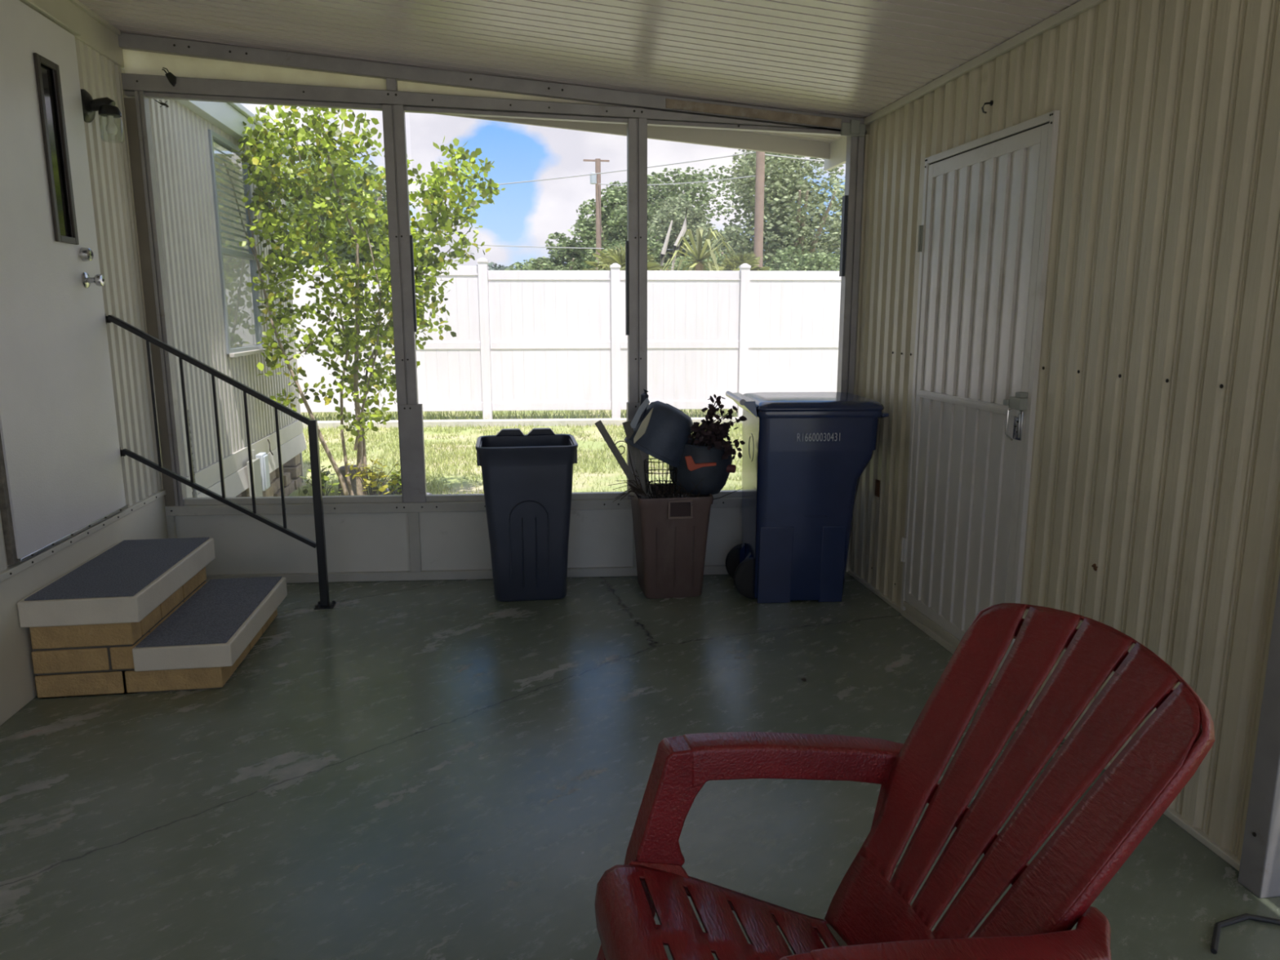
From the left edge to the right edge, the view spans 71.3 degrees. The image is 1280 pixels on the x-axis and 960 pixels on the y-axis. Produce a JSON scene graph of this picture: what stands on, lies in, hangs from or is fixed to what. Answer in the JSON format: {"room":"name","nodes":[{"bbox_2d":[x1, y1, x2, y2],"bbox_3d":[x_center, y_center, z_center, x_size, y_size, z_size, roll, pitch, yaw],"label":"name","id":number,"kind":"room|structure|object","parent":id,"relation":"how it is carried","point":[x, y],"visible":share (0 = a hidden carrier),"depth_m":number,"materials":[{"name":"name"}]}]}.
{"room":"screened porch","nodes":[
{"label":"screened porch","id":0,"kind":"room"},
{"bbox_2d":[0,39,162,572],"bbox_3d":[-2.120,-0.362,1.189,0.035,2.180,7.660,-2,11,-8],"label":"wall","id":1,"kind":"structure","parent":0,"point":[108,162],"depth_m":4.46,"materials":[{"name":"metal"}]},
{"bbox_2d":[0,0,128,564],"bbox_3d":[-2.436,-0.845,3.715,0.112,2.183,1.043,-2,11,-8],"label":"door","id":2,"kind":"structure","parent":1,"relation":"in","point":[61,477],"depth_m":3.69,"materials":[{"name":"white metal"}]},
{"bbox_2d":[20,0,124,68],"bbox_3d":[-2.103,-1.499,0.897,0.040,0.160,7.500,-2,11,-8],"label":"trim","id":3,"kind":"structure","parent":1,"relation":"attached to","point":[95,35],"depth_m":4.15,"materials":[{"name":"metal"}]},
{"bbox_2d":[0,489,166,582],"bbox_3d":[-2.106,0.723,1.394,0.052,0.029,7.660,-2,11,-8],"label":"trim","id":4,"kind":"structure","parent":1,"relation":"attached to","point":[12,570],"depth_m":3.88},
{"bbox_2d":[0,496,167,725],"bbox_3d":[-2.099,1.014,1.337,0.034,0.520,7.443,-2,11,-8],"label":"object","id":5,"kind":"structure","parent":1,"relation":"attached to","point":[17,675],"depth_m":3.52,"materials":[{"name":"paint"}]},
{"bbox_2d":[68,0,120,35],"bbox_3d":[-2.067,-1.560,0.850,0.020,0.019,7.420,-2,11,-8],"label":"trim","id":6,"kind":"structure","parent":1,"relation":"attached to","point":[76,2],"depth_m":4.20,"materials":[{"name":"metal"}]},
{"bbox_2d":[80,88,124,142],"bbox_3d":[-2.484,-1.685,4.130,0.156,0.227,0.144,-2,11,-8],"label":"wall lamp","id":7,"kind":"object","parent":1,"relation":"attached to","point":[106,107],"visible":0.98,"depth_m":4.10,"materials":[{"name":"metal"}]},
{"bbox_2d":[120,71,175,538],"bbox_3d":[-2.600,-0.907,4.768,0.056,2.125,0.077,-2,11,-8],"label":"trim","id":8,"kind":"structure","parent":1,"relation":"attached to","point":[130,103],"depth_m":4.70,"materials":[{"name":"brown metal"}]},
{"bbox_2d":[134,90,186,506],"bbox_3d":[-2.549,-0.922,4.760,0.043,2.158,0.071,-2,11,-8],"label":"trim","id":9,"kind":"structure","parent":1,"relation":"attached to","point":[142,104],"depth_m":4.72,"materials":[{"name":"metal"}]},
{"bbox_2d":[174,506,742,574],"bbox_3d":[-0.708,0.339,5.119,3.765,0.347,0.016,-1,11,-4],"label":"wall","id":10,"kind":"structure","parent":0,"point":[368,541],"depth_m":5.07,"materials":[{"name":"paint"}]},
{"bbox_2d":[166,515,177,538],"bbox_3d":[-2.606,0.364,4.996,0.038,0.347,0.067,-2,11,-8],"label":"trim","id":11,"kind":"structure","parent":10,"relation":"attached to","point":[171,520],"depth_m":4.95,"materials":[{"name":"paint"}]},
{"bbox_2d":[382,104,426,502],"bbox_3d":[-1.273,-0.913,4.844,0.132,2.107,0.084,-2,11,-8],"label":"post","id":12,"kind":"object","parent":10,"relation":"attached to","point":[410,411],"depth_m":4.81,"materials":[{"name":"metal"}]},
{"bbox_2d":[407,512,421,572],"bbox_3d":[-1.281,0.347,5.082,0.059,0.347,0.068,-2,11,-8],"label":"trim","id":13,"kind":"structure","parent":10,"relation":"attached to","point":[413,517],"depth_m":5.05,"materials":[{"name":"paint"}]},
{"bbox_2d":[164,489,742,515],"bbox_3d":[-0.706,0.124,5.077,3.854,0.090,0.076,-1,11,-4],"label":"sill","id":14,"kind":"structure","parent":10,"relation":"on","point":[202,506],"depth_m":5.00,"materials":[{"name":"paint"}]},
{"bbox_2d":[205,564,847,582],"bbox_3d":[-0.705,0.535,5.156,3.854,0.051,0.068,-1,11,-4],"label":"baseboard","id":15,"kind":"structure","parent":10,"relation":"attached to","point":[400,575],"depth_m":5.09,"materials":[{"name":"paint"}]},
{"bbox_2d":[632,522,636,567],"bbox_3d":[-0.012,0.330,5.164,0.058,0.347,0.068,-2,11,-8],"label":"trim","id":16,"kind":"structure","parent":10,"relation":"attached to","point":[634,562],"depth_m":5.15,"materials":[{"name":"paint"}]},
{"bbox_2d":[625,118,648,499],"bbox_3d":[-0.016,-0.905,4.929,0.120,2.057,0.084,-2,11,-8],"label":"trim","id":17,"kind":"structure","parent":10,"relation":"attached to","point":[636,244],"depth_m":4.86,"materials":[{"name":"metal"}]},
{"bbox_2d":[836,136,864,394],"bbox_3d":[1.161,-0.898,5.013,0.090,2.009,0.074,-2,11,-8],"label":"trim","id":18,"kind":"structure","parent":10,"relation":"attached to","point":[851,206],"depth_m":4.93,"materials":[{"name":"metal"}]},
{"bbox_3d":[-1.936,-0.941,4.820,1.185,2.100,0.095,-2,11,-8],"label":"window","id":19,"kind":"structure","parent":10,"relation":"in","visible":0},
{"bbox_2d":[153,98,168,107],"bbox_3d":[-2.462,-1.937,4.587,0.075,0.042,0.014,-2,11,-8],"label":"lizard","id":20,"kind":"object","parent":19,"relation":"attached to","point":[160,103],"visible":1,"depth_m":4.59},
{"bbox_2d":[78,0,1080,142],"bbox_3d":[-0.183,-1.526,1.357,4.011,0.471,7.847,-2,11,-8],"label":"ceiling","id":21,"kind":"structure","parent":0,"point":[847,58],"depth_m":3.91,"materials":[{"name":"paint"}]},
{"bbox_2d":[117,32,866,132],"bbox_3d":[-0.709,-2.065,4.672,3.854,0.434,0.084,-1,11,-4],"label":"roof beam","id":22,"kind":"structure","parent":21,"relation":"attached to","point":[132,42],"depth_m":4.60,"materials":[{"name":"metal"}]},
{"bbox_2d":[122,48,386,90],"bbox_3d":[-1.969,-2.102,4.580,1.308,0.183,0.004,-1,11,-4],"label":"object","id":23,"kind":"structure","parent":22,"relation":"attached to","point":[135,62],"depth_m":4.57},
{"bbox_2d":[120,73,866,136],"bbox_3d":[-0.707,-1.964,4.692,3.857,0.254,0.079,-1,11,-4],"label":"beam","id":24,"kind":"structure","parent":22,"relation":"attached to","point":[154,86],"depth_m":4.64,"materials":[{"name":"metal"}]},
{"bbox_2d":[161,66,176,86],"bbox_3d":[-2.384,-2.042,4.521,0.065,0.091,0.012,-1,11,-4],"label":"ornament","id":25,"kind":"object","parent":24,"relation":"hanging from","point":[171,77],"visible":1,"depth_m":4.52,"materials":[{"name":"black paint"}]},
{"bbox_2d":[386,77,397,90],"bbox_3d":[-1.288,-2.048,4.635,0.051,0.063,0.062,-2,11,-8],"label":"trim","id":26,"kind":"structure","parent":24,"relation":"on","point":[391,83],"depth_m":4.61,"materials":[{"name":"metal"}]},
{"bbox_2d":[665,98,841,128],"bbox_3d":[0.607,-1.946,4.739,0.943,0.135,0.010,-1,11,-4],"label":"trim","id":27,"kind":"structure","parent":24,"relation":"attached to","point":[670,104],"depth_m":4.74,"materials":[{"name":"beige paint"}]},
{"bbox_2d":[397,80,624,106],"bbox_3d":[-0.665,-2.024,4.682,1.192,0.117,0.004,-1,11,-4],"label":"window","id":28,"kind":"structure","parent":22,"relation":"attached to","point":[402,86],"depth_m":4.66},
{"bbox_2d":[840,119,865,137],"bbox_3d":[1.143,-1.884,4.776,0.131,0.084,0.030,-1,11,-4],"label":"junction cover","id":29,"kind":"object","parent":22,"relation":"attached to","point":[855,128],"visible":1,"depth_m":4.77,"materials":[{"name":"metal"}]},
{"bbox_2d":[433,113,830,159],"bbox_3d":[-0.805,-2.201,5.160,4.000,0.570,0.030,-2,11,-8],"label":"trim","id":30,"kind":"structure","parent":21,"relation":"attached to","point":[731,139],"depth_m":5.36,"materials":[{"name":"beige paint"}]},
{"bbox_2d":[0,572,1279,959],"bbox_3d":[-0.194,1.270,1.751,4.146,0.140,7.600,-2,11,-8],"label":"floor","id":31,"kind":"structure","parent":0,"point":[443,769],"depth_m":2.87,"materials":[{"name":"green paint"}]},
{"bbox_2d":[17,537,287,698],"bbox_3d":[-2.088,0.572,3.977,0.760,0.418,0.946,-2,11,-8],"label":"steps","id":32,"kind":"structure","parent":31,"relation":"on","point":[137,615],"depth_m":3.60,"materials":[{"name":"carpet"}]},
{"bbox_2d":[105,313,336,608],"bbox_3d":[-2.073,-0.067,4.449,0.970,1.500,0.090,-2,11,-8],"label":"handrail","id":33,"kind":"object","parent":31,"relation":"on","point":[324,602],"visible":0.98,"depth_m":4.44,"materials":[{"name":"metal"}]},
{"bbox_2d":[475,427,577,601],"bbox_3d":[-0.605,0.182,4.831,0.524,0.868,0.498,-2,11,-8],"label":"trash bin","id":34,"kind":"object","parent":31,"relation":"on","point":[527,478],"visible":1,"depth_m":4.63,"materials":[{"name":"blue plastic"}]},
{"bbox_2d":[628,483,713,599],"bbox_3d":[0.161,0.330,4.874,0.404,0.558,0.419,-2,11,-8],"label":"trash bin","id":35,"kind":"object","parent":31,"relation":"on","point":[671,534],"visible":0.94,"depth_m":4.71,"materials":[{"name":"brown plastic"}]},
{"bbox_2d":[643,457,677,494],"bbox_3d":[0.110,-0.019,4.702,0.186,0.178,0.132,-2,11,-8],"label":"wire basket","id":36,"kind":"object","parent":35,"relation":"in","point":[651,459],"visible":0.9,"depth_m":4.68,"materials":[{"name":"metal"}]},
{"bbox_2d":[636,493,697,498],"bbox_3d":[0.160,0.235,4.859,0.360,0.250,0.368,-2,11,-8],"label":"debris","id":37,"kind":"object","parent":35,"relation":"in","point":[682,495],"visible":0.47,"depth_m":4.99,"materials":[{"name":"plant"}]},
{"bbox_2d":[595,419,645,498],"bbox_3d":[-0.098,-0.098,4.697,0.278,0.442,0.014,-2,11,-8],"label":"wooden slat","id":38,"kind":"object","parent":37,"relation":"on","point":[599,424],"visible":0.74,"depth_m":4.68,"materials":[{"name":"grey wood"}]},
{"bbox_2d":[614,440,637,486],"bbox_3d":[-0.074,-0.087,4.701,0.128,0.244,0.013,-1,11,-4],"label":"wire","id":39,"kind":"object","parent":37,"relation":"attached to","point":[619,441],"visible":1,"depth_m":4.69,"materials":[{"name":"metal"}]},
{"bbox_2d":[622,420,653,498],"bbox_3d":[-0.006,-0.088,4.702,0.178,0.457,0.020,-3,11,-16],"label":"wooden slat","id":40,"kind":"object","parent":37,"relation":"on","point":[636,454],"visible":0.56,"depth_m":4.69,"materials":[{"name":"grey wood"}]},
{"bbox_2d":[608,468,743,505],"bbox_3d":[0.199,0.024,4.792,0.711,0.218,0.428,1,11,6],"label":"dry twigs","id":41,"kind":"object","parent":37,"relation":"on","point":[639,491],"visible":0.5,"depth_m":4.72,"materials":[{"name":"plant"}]},
{"bbox_2d":[624,389,693,467],"bbox_3d":[0.099,-0.273,4.719,0.368,0.424,0.326,-2,11,-8],"label":"plant pot","id":42,"kind":"object","parent":41,"relation":"on","point":[668,431],"depth_m":4.60,"materials":[{"name":"blue plastic"}]},
{"bbox_2d":[630,397,649,427],"bbox_3d":[0.000,-0.342,4.538,0.105,0.152,0.012,-2,11,-8],"label":"panel","id":43,"kind":"object","parent":42,"relation":"attached to","point":[634,422],"visible":1,"depth_m":4.53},
{"bbox_2d":[633,407,653,443],"bbox_3d":[0.018,-0.276,4.511,0.103,0.182,0.010,-2,11,-8],"label":"card","id":44,"kind":"object","parent":42,"relation":"attached to","point":[642,430],"visible":1,"depth_m":4.51,"materials":[{"name":"paper"}]},
{"bbox_2d":[668,394,746,495],"bbox_3d":[0.342,-0.188,4.749,0.345,0.551,0.458,-3,11,-15],"label":"plant pot","id":45,"kind":"object","parent":35,"relation":"on","point":[707,444],"visible":0.96,"depth_m":4.66,"materials":[{"name":"plastic"}]},
{"bbox_2d":[684,455,716,471],"bbox_3d":[0.315,-0.087,4.634,0.167,0.080,0.014,-2,11,-8],"label":"trowel","id":46,"kind":"object","parent":45,"relation":"in","point":[691,466],"visible":1,"depth_m":4.62,"materials":[{"name":"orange plastic"}]},
{"bbox_2d":[726,464,736,472],"bbox_3d":[0.482,-0.061,4.744,0.058,0.048,0.044,0,11,3],"label":"fitting","id":47,"kind":"object","parent":45,"relation":"in","point":[731,468],"visible":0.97,"depth_m":4.72,"materials":[{"name":"red plastic"}]},
{"bbox_2d":[725,391,888,603],"bbox_3d":[0.862,0.075,4.827,0.751,1.076,0.627,-1,11,-3],"label":"trash bin","id":48,"kind":"object","parent":31,"relation":"on","point":[806,455],"visible":1,"depth_m":4.57,"materials":[{"name":"blue plastic"}]},
{"bbox_2d":[594,603,1215,959],"bbox_3d":[0.421,0.747,1.647,0.962,0.924,0.760,-2,11,-12],"label":"chair","id":49,"kind":"object","parent":31,"relation":"on","point":[869,916],"visible":1,"depth_m":1.70,"materials":[{"name":"red plastic"}]},
{"bbox_2d":[1210,913,1279,954],"bbox_3d":[1.603,1.113,2.157,0.473,0.014,0.160,2,11,9],"label":"cable","id":50,"kind":"object","parent":31,"relation":"on","point":[1218,926],"visible":1,"depth_m":2.22,"materials":[{"name":"rubber"}]},
{"bbox_2d":[849,0,1279,861],"bbox_3d":[1.446,-0.460,3.629,0.040,2.526,3.006,-2,11,-8],"label":"wall","id":51,"kind":"structure","parent":0,"point":[1155,464],"depth_m":2.75,"materials":[{"name":"beige metal"}]},
{"bbox_2d":[823,136,846,170],"bbox_3d":[1.215,-1.997,5.242,0.030,0.245,0.670,-2,11,-8],"label":"trim","id":52,"kind":"structure","parent":51,"relation":"attached to","point":[838,147],"depth_m":5.36,"materials":[{"name":"metal"}]},
{"bbox_2d":[846,133,869,572],"bbox_3d":[1.230,-0.667,5.066,0.034,2.446,0.073,-2,11,-8],"label":"trim","id":53,"kind":"structure","parent":51,"relation":"attached to","point":[866,137],"depth_m":4.94,"materials":[{"name":"beige"}]},
{"bbox_2d":[848,569,901,613],"bbox_3d":[1.289,0.601,4.881,0.042,0.022,0.711,-2,11,-8],"label":"baseboard","id":54,"kind":"structure","parent":51,"relation":"attached to","point":[877,592],"depth_m":4.84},
{"bbox_2d":[875,479,879,497],"bbox_3d":[1.272,0.044,4.789,0.010,0.090,0.050,-2,11,-8],"label":"outlet plate","id":55,"kind":"object","parent":51,"relation":"attached to","point":[877,482],"visible":1,"depth_m":4.78,"materials":[{"name":"plastic"}]},
{"bbox_2d":[900,110,1059,684],"bbox_3d":[1.389,-0.311,3.832,0.092,2.200,1.012,-2,11,-8],"label":"door","id":56,"kind":"structure","parent":51,"relation":"in","point":[984,233],"depth_m":3.73,"materials":[{"name":"white metal"}]},
{"bbox_2d":[864,0,1106,124],"bbox_3d":[1.428,-1.651,3.337,0.021,0.034,2.976,-2,11,-8],"label":"trim","id":57,"kind":"structure","parent":51,"relation":"attached to","point":[1082,6],"depth_m":3.52,"materials":[{"name":"metal"}]},
{"bbox_2d":[981,100,993,113],"bbox_3d":[1.387,-1.493,3.571,0.044,0.051,0.020,-2,11,-8],"label":"wall hook","id":58,"kind":"object","parent":51,"relation":"attached to","point":[991,102],"visible":1,"depth_m":3.57,"materials":[{"name":"black paint"}]},
{"bbox_2d":[1091,563,1097,570],"bbox_3d":[1.539,0.294,3.019,0.012,0.025,0.028,-2,11,-8],"label":"screw","id":59,"kind":"object","parent":51,"relation":"attached to","point":[1094,566],"visible":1,"depth_m":3.01,"materials":[{"name":"metal"}]},
{"bbox_2d":[1026,704,1239,871],"bbox_3d":[1.576,0.959,2.962,0.042,0.022,1.155,-2,11,-8],"label":"baseboard","id":60,"kind":"structure","parent":51,"relation":"attached to","point":[1226,855],"depth_m":2.57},
{"bbox_2d":[1237,572,1279,898],"bbox_3d":[1.643,-0.158,2.130,0.084,2.524,0.074,-2,11,-8],"label":"trim","id":61,"kind":"structure","parent":51,"relation":"attached to","point":[1260,863],"depth_m":2.30,"materials":[{"name":"metal"}]},
{"label":"outside","id":62,"kind":"structure","parent":0,"visible":0},
{"bbox_2d":[288,337,742,496],"bbox_3d":[-2.177,-1.080,14.896,120.000,0.250,150.000,-2,11,-8],"label":"lawn","id":63,"kind":"structure","parent":62,"point":[465,483],"depth_m":9.80,"materials":[{"name":"plant"}]},
{"bbox_2d":[123,68,306,497],"bbox_3d":[-4.833,-1.117,6.313,4.100,3.005,3.290,-2,11,-8],"label":"house","id":64,"kind":"structure","parent":63,"relation":"on","point":[180,132],"depth_m":5.84,"materials":[{"name":"metal"}]},
{"bbox_2d":[187,409,197,497],"bbox_3d":[-2.516,0.089,5.043,0.026,0.976,0.034,-2,11,-8],"label":"conduit","id":65,"kind":"object","parent":64,"relation":"attached to","point":[193,492],"visible":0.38,"depth_m":5.01,"materials":[{"name":"metal"}]},
{"bbox_2d":[207,128,266,357],"bbox_3d":[-3.014,-1.643,6.384,0.350,1.480,0.910,-2,11,-8],"label":"window","id":66,"kind":"structure","parent":64,"relation":"attached to","point":[213,136],"depth_m":6.33,"materials":[{"name":"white glass"}]},
{"bbox_2d":[213,140,249,252],"bbox_3d":[-2.916,-2.002,6.331,0.018,0.696,0.810,-2,11,-8],"label":"blind","id":67,"kind":"object","parent":66,"relation":"attached to","point":[218,142],"depth_m":6.44,"materials":[{"name":"plastic"}]},
{"bbox_2d":[246,449,262,497],"bbox_3d":[-2.797,-0.004,6.481,0.044,0.430,0.180,-2,11,-8],"label":"meter box","id":68,"kind":"object","parent":64,"relation":"attached to","point":[255,461],"visible":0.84,"depth_m":6.46,"materials":[{"name":"grey paint"}]},
{"bbox_2d":[255,452,270,491],"bbox_3d":[-2.817,-0.062,6.673,0.062,0.275,0.120,-2,11,-8],"label":"utility box","id":69,"kind":"object","parent":64,"relation":"attached to","point":[264,458],"visible":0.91,"depth_m":6.63,"materials":[{"name":"grey plastic"}]},
{"bbox_2d":[266,439,273,455],"bbox_3d":[-2.913,-0.258,7.028,0.019,0.136,0.059,1,11,3],"label":"sprig","id":70,"kind":"object","parent":64,"relation":"attached to","point":[267,439],"visible":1,"depth_m":7.02,"materials":[{"name":"plant"}]},
{"bbox_2d":[298,465,341,495],"bbox_3d":[-2.620,0.041,7.365,0.288,0.321,0.275,8,13,37],"label":"plant","id":71,"kind":"object","parent":63,"relation":"on","point":[324,474],"visible":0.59,"depth_m":7.36,"materials":[{"name":"green plant"}]},
{"bbox_2d":[337,464,363,495],"bbox_3d":[-2.485,0.006,7.702,0.250,0.262,0.250,-2,11,-8],"label":"tree stump","id":72,"kind":"object","parent":63,"relation":"on","point":[342,468],"visible":0.27,"depth_m":7.60,"materials":[{"name":"wood"}]},
{"bbox_2d":[283,144,427,265],"bbox_3d":[-6.963,-4.981,20.788,3.782,5.341,3.895,-10,15,-43],"label":"oak tree","id":73,"kind":"object","parent":63,"relation":"on","point":[369,169],"visible":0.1,"depth_m":19.69,"materials":[{"name":"green plant"}]},
{"bbox_2d":[222,104,505,495],"bbox_3d":[-2.075,-1.333,7.003,2.066,3.126,1.478,-3,11,-15],"label":"tree","id":74,"kind":"object","parent":63,"relation":"on","point":[348,337],"visible":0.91,"depth_m":6.75,"materials":[{"name":"green plant"}]},
{"bbox_2d":[345,457,400,495],"bbox_3d":[-2.107,0.039,7.057,0.409,0.438,0.367,3,11,15],"label":"plant","id":75,"kind":"object","parent":63,"relation":"on","point":[373,476],"visible":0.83,"depth_m":7.01,"materials":[{"name":"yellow plant"}]},
{"bbox_2d":[373,466,401,494],"bbox_3d":[-1.919,0.041,7.196,0.399,0.381,0.316,4,11,20],"label":"plant","id":76,"kind":"object","parent":63,"relation":"on","point":[398,484],"visible":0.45,"depth_m":7.13,"materials":[{"name":"green plant"}]},
{"bbox_2d":[377,484,399,494],"bbox_3d":[-2.044,0.139,7.371,0.280,0.190,0.281,-2,11,-8],"label":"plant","id":77,"kind":"object","parent":63,"relation":"on","point":[387,489],"visible":0.05,"depth_m":7.28,"materials":[{"name":"plant"}]},
{"bbox_2d":[475,262,515,270],"bbox_3d":[-6.764,-7.965,40.662,2.594,3.877,2.206,7,13,33],"label":"oak tree","id":78,"kind":"object","parent":63,"relation":"on","point":[491,267],"visible":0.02,"depth_m":39.92,"materials":[{"name":"green plant"}]},
{"bbox_2d":[300,408,737,421],"bbox_3d":[-0.409,-1.060,13.514,18.624,0.219,1.560,-1,11,-4],"label":"weeds","id":79,"kind":"object","parent":63,"relation":"on","point":[330,415],"visible":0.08,"depth_m":13.32,"materials":[{"name":"green plant"}]},
{"bbox_2d":[302,417,742,428],"bbox_3d":[-1.135,-0.785,12.538,30.000,0.135,0.180,-1,11,-4],"label":"concrete curb","id":80,"kind":"object","parent":63,"relation":"on","point":[547,422],"visible":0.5,"depth_m":12.41,"materials":[{"name":"concrete"}]},
{"bbox_2d":[504,259,545,318],"bbox_3d":[-4.296,-6.622,34.162,2.472,3.621,2.540,5,12,23],"label":"oak tree","id":81,"kind":"object","parent":63,"relation":"on","point":[524,267],"visible":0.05,"depth_m":34.02,"materials":[{"name":"green plant"}]},
{"bbox_2d":[527,231,589,317],"bbox_3d":[-2.541,-6.371,30.927,2.587,4.345,2.333,4,11,21],"label":"oak tree","id":82,"kind":"object","parent":63,"relation":"on","point":[572,260],"visible":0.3,"depth_m":30.42,"materials":[{"name":"green plant"}]},
{"bbox_2d":[291,257,841,420],"bbox_3d":[1.428,-2.016,12.911,25.918,2.312,0.148,-1,11,-4],"label":"vinyl fence","id":83,"kind":"object","parent":63,"relation":"on","point":[744,331],"visible":0.36,"depth_m":12.77,"materials":[{"name":"plastic"}]},
{"bbox_2d":[582,158,608,270],"bbox_3d":[-1.327,-6.787,27.866,0.800,6.200,0.335,-2,11,-8],"label":"utility pole","id":84,"kind":"object","parent":63,"relation":"on","point":[595,180],"visible":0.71,"depth_m":27.51,"materials":[{"name":"brown wood"}]},
{"bbox_2d":[566,181,657,315],"bbox_3d":[-0.898,-7.115,30.400,3.094,5.928,3.076,-5,12,-26],"label":"oak tree","id":85,"kind":"object","parent":63,"relation":"on","point":[614,220],"visible":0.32,"depth_m":29.65,"materials":[{"name":"green plant"}]},
{"bbox_2d":[582,244,667,271],"bbox_3d":[-0.292,-3.595,19.332,2.027,3.060,2.076,-2,11,-8],"label":"palmetto","id":86,"kind":"object","parent":63,"relation":"on","point":[616,256],"visible":0.25,"depth_m":18.80,"materials":[{"name":"green plant"}]},
{"bbox_2d":[591,230,672,271],"bbox_3d":[-0.073,-4.943,24.877,2.403,3.766,2.796,3,11,17],"label":"oak tree","id":87,"kind":"object","parent":63,"relation":"on","point":[655,253],"visible":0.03,"depth_m":23.85,"materials":[{"name":"green plant"}]},
{"bbox_2d":[659,220,672,271],"bbox_3d":[0.527,-3.838,19.415,0.371,3.505,0.133,-2,11,-8],"label":"dead tree","id":88,"kind":"object","parent":63,"relation":"on","point":[663,253],"visible":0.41,"depth_m":19.16,"materials":[{"name":"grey wood"}]},
{"bbox_2d":[671,207,687,271],"bbox_3d":[0.808,-3.975,19.432,0.442,3.768,0.133,-2,11,-8],"label":"dead tree","id":89,"kind":"object","parent":63,"relation":"on","point":[683,230],"visible":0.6,"depth_m":19.16,"materials":[{"name":"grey wood"}]},
{"bbox_2d":[647,193,719,271],"bbox_3d":[1.094,-5.746,25.932,2.380,4.951,2.538,-2,11,-11],"label":"oak tree","id":90,"kind":"object","parent":63,"relation":"on","point":[664,219],"visible":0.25,"depth_m":25.15,"materials":[{"name":"green plant"}]},
{"bbox_2d":[647,164,742,253],"bbox_3d":[1.441,-7.670,31.643,4.642,6.618,4.354,-4,11,-18],"label":"oak tree","id":91,"kind":"object","parent":63,"relation":"on","point":[655,192],"visible":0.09,"depth_m":30.36,"materials":[{"name":"green plant"}]},
{"bbox_2d":[657,227,736,271],"bbox_3d":[1.225,-3.553,18.542,1.909,3.264,1.916,-2,11,-8],"label":"palmetto","id":92,"kind":"object","parent":63,"relation":"on","point":[699,255],"visible":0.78,"depth_m":18.19,"materials":[{"name":"green plant"}]},
{"bbox_2d":[674,248,738,271],"bbox_3d":[1.644,-4.258,22.689,2.197,3.219,2.068,-9,14,-41],"label":"bush","id":93,"kind":"object","parent":63,"relation":"on","point":[718,260],"visible":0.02,"depth_m":22.11,"materials":[{"name":"green plant"}]},
{"bbox_2d":[681,222,766,271],"bbox_3d":[2.158,-4.764,23.470,2.418,3.933,2.371,-2,11,-8],"label":"bush","id":94,"kind":"object","parent":63,"relation":"on","point":[740,239],"visible":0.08,"depth_m":22.86,"materials":[{"name":"green plant"}]},
{"bbox_2d":[712,264,735,271],"bbox_3d":[1.919,-3.645,20.686,1.198,2.656,1.181,-2,11,-8],"label":"palmetto","id":95,"kind":"object","parent":63,"relation":"on","point":[713,268],"visible":0.04,"depth_m":20.29,"materials":[{"name":"green plant"}]},
{"bbox_2d":[718,252,770,271],"bbox_3d":[2.072,-3.240,18.235,1.274,2.761,1.269,-2,11,-8],"label":"bush","id":96,"kind":"object","parent":63,"relation":"on","point":[733,262],"visible":0.3,"depth_m":17.81,"materials":[{"name":"green plant"}]},
{"bbox_2d":[753,151,764,268],"bbox_3d":[2.653,-4.921,20.041,0.230,5.400,0.230,-2,11,-8],"label":"utility pole","id":97,"kind":"object","parent":63,"relation":"on","point":[760,156],"visible":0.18,"depth_m":19.75,"materials":[{"name":"brown wood"}]},
{"bbox_2d":[408,151,755,192],"bbox_3d":[-5.316,-7.797,23.505,17.658,0.329,0.026,5,12,25],"label":"power line","id":98,"kind":"object","parent":97,"relation":"attached to","point":[752,152],"visible":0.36,"depth_m":21.27,"materials":[{"name":"rubber"}]},
{"bbox_2d":[598,175,755,185],"bbox_3d":[0.679,-7.926,23.606,0.025,0.926,8.832,-5,12,-26],"label":"power line","id":99,"kind":"object","parent":97,"relation":"attached to","point":[750,175],"visible":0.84,"depth_m":22.38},
{"bbox_2d":[764,154,845,164],"bbox_3d":[9.830,-7.373,20.191,14.425,0.777,0.025,-1,11,-4],"label":"power line","id":100,"kind":"object","parent":97,"relation":"attached to","point":[765,154],"visible":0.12,"depth_m":19.78,"materials":[{"name":"rubber"}]},
{"bbox_2d":[703,149,844,271],"bbox_3d":[4.108,-6.177,24.435,4.329,6.368,5.018,-5,12,-27],"label":"oak tree","id":101,"kind":"object","parent":63,"relation":"on","point":[784,187],"visible":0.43,"depth_m":23.12,"materials":[{"name":"green plant"}]},
{"bbox_2d":[762,244,839,271],"bbox_3d":[4.019,-4.201,22.079,2.176,3.237,2.337,2,11,13],"label":"bush","id":102,"kind":"object","parent":63,"relation":"on","point":[815,261],"visible":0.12,"depth_m":21.62,"materials":[{"name":"green plant"}]},
{"bbox_2d":[827,179,844,257],"bbox_3d":[7.133,-6.275,25.540,3.370,6.073,3.425,-10,14,-42],"label":"oak tree","id":103,"kind":"object","parent":63,"relation":"on","point":[835,206],"visible":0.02,"depth_m":25.22,"materials":[{"name":"green plant"}]},
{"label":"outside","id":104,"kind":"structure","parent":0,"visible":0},
{"bbox_2d":[417,241,839,249],"bbox_3d":[-0.812,-6.812,25.338,19.699,0.749,0.026,3,11,15],"label":"power line","id":105,"kind":"object","parent":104,"point":[418,242],"visible":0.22,"depth_m":25.86,"materials":[{"name":"rubber"}]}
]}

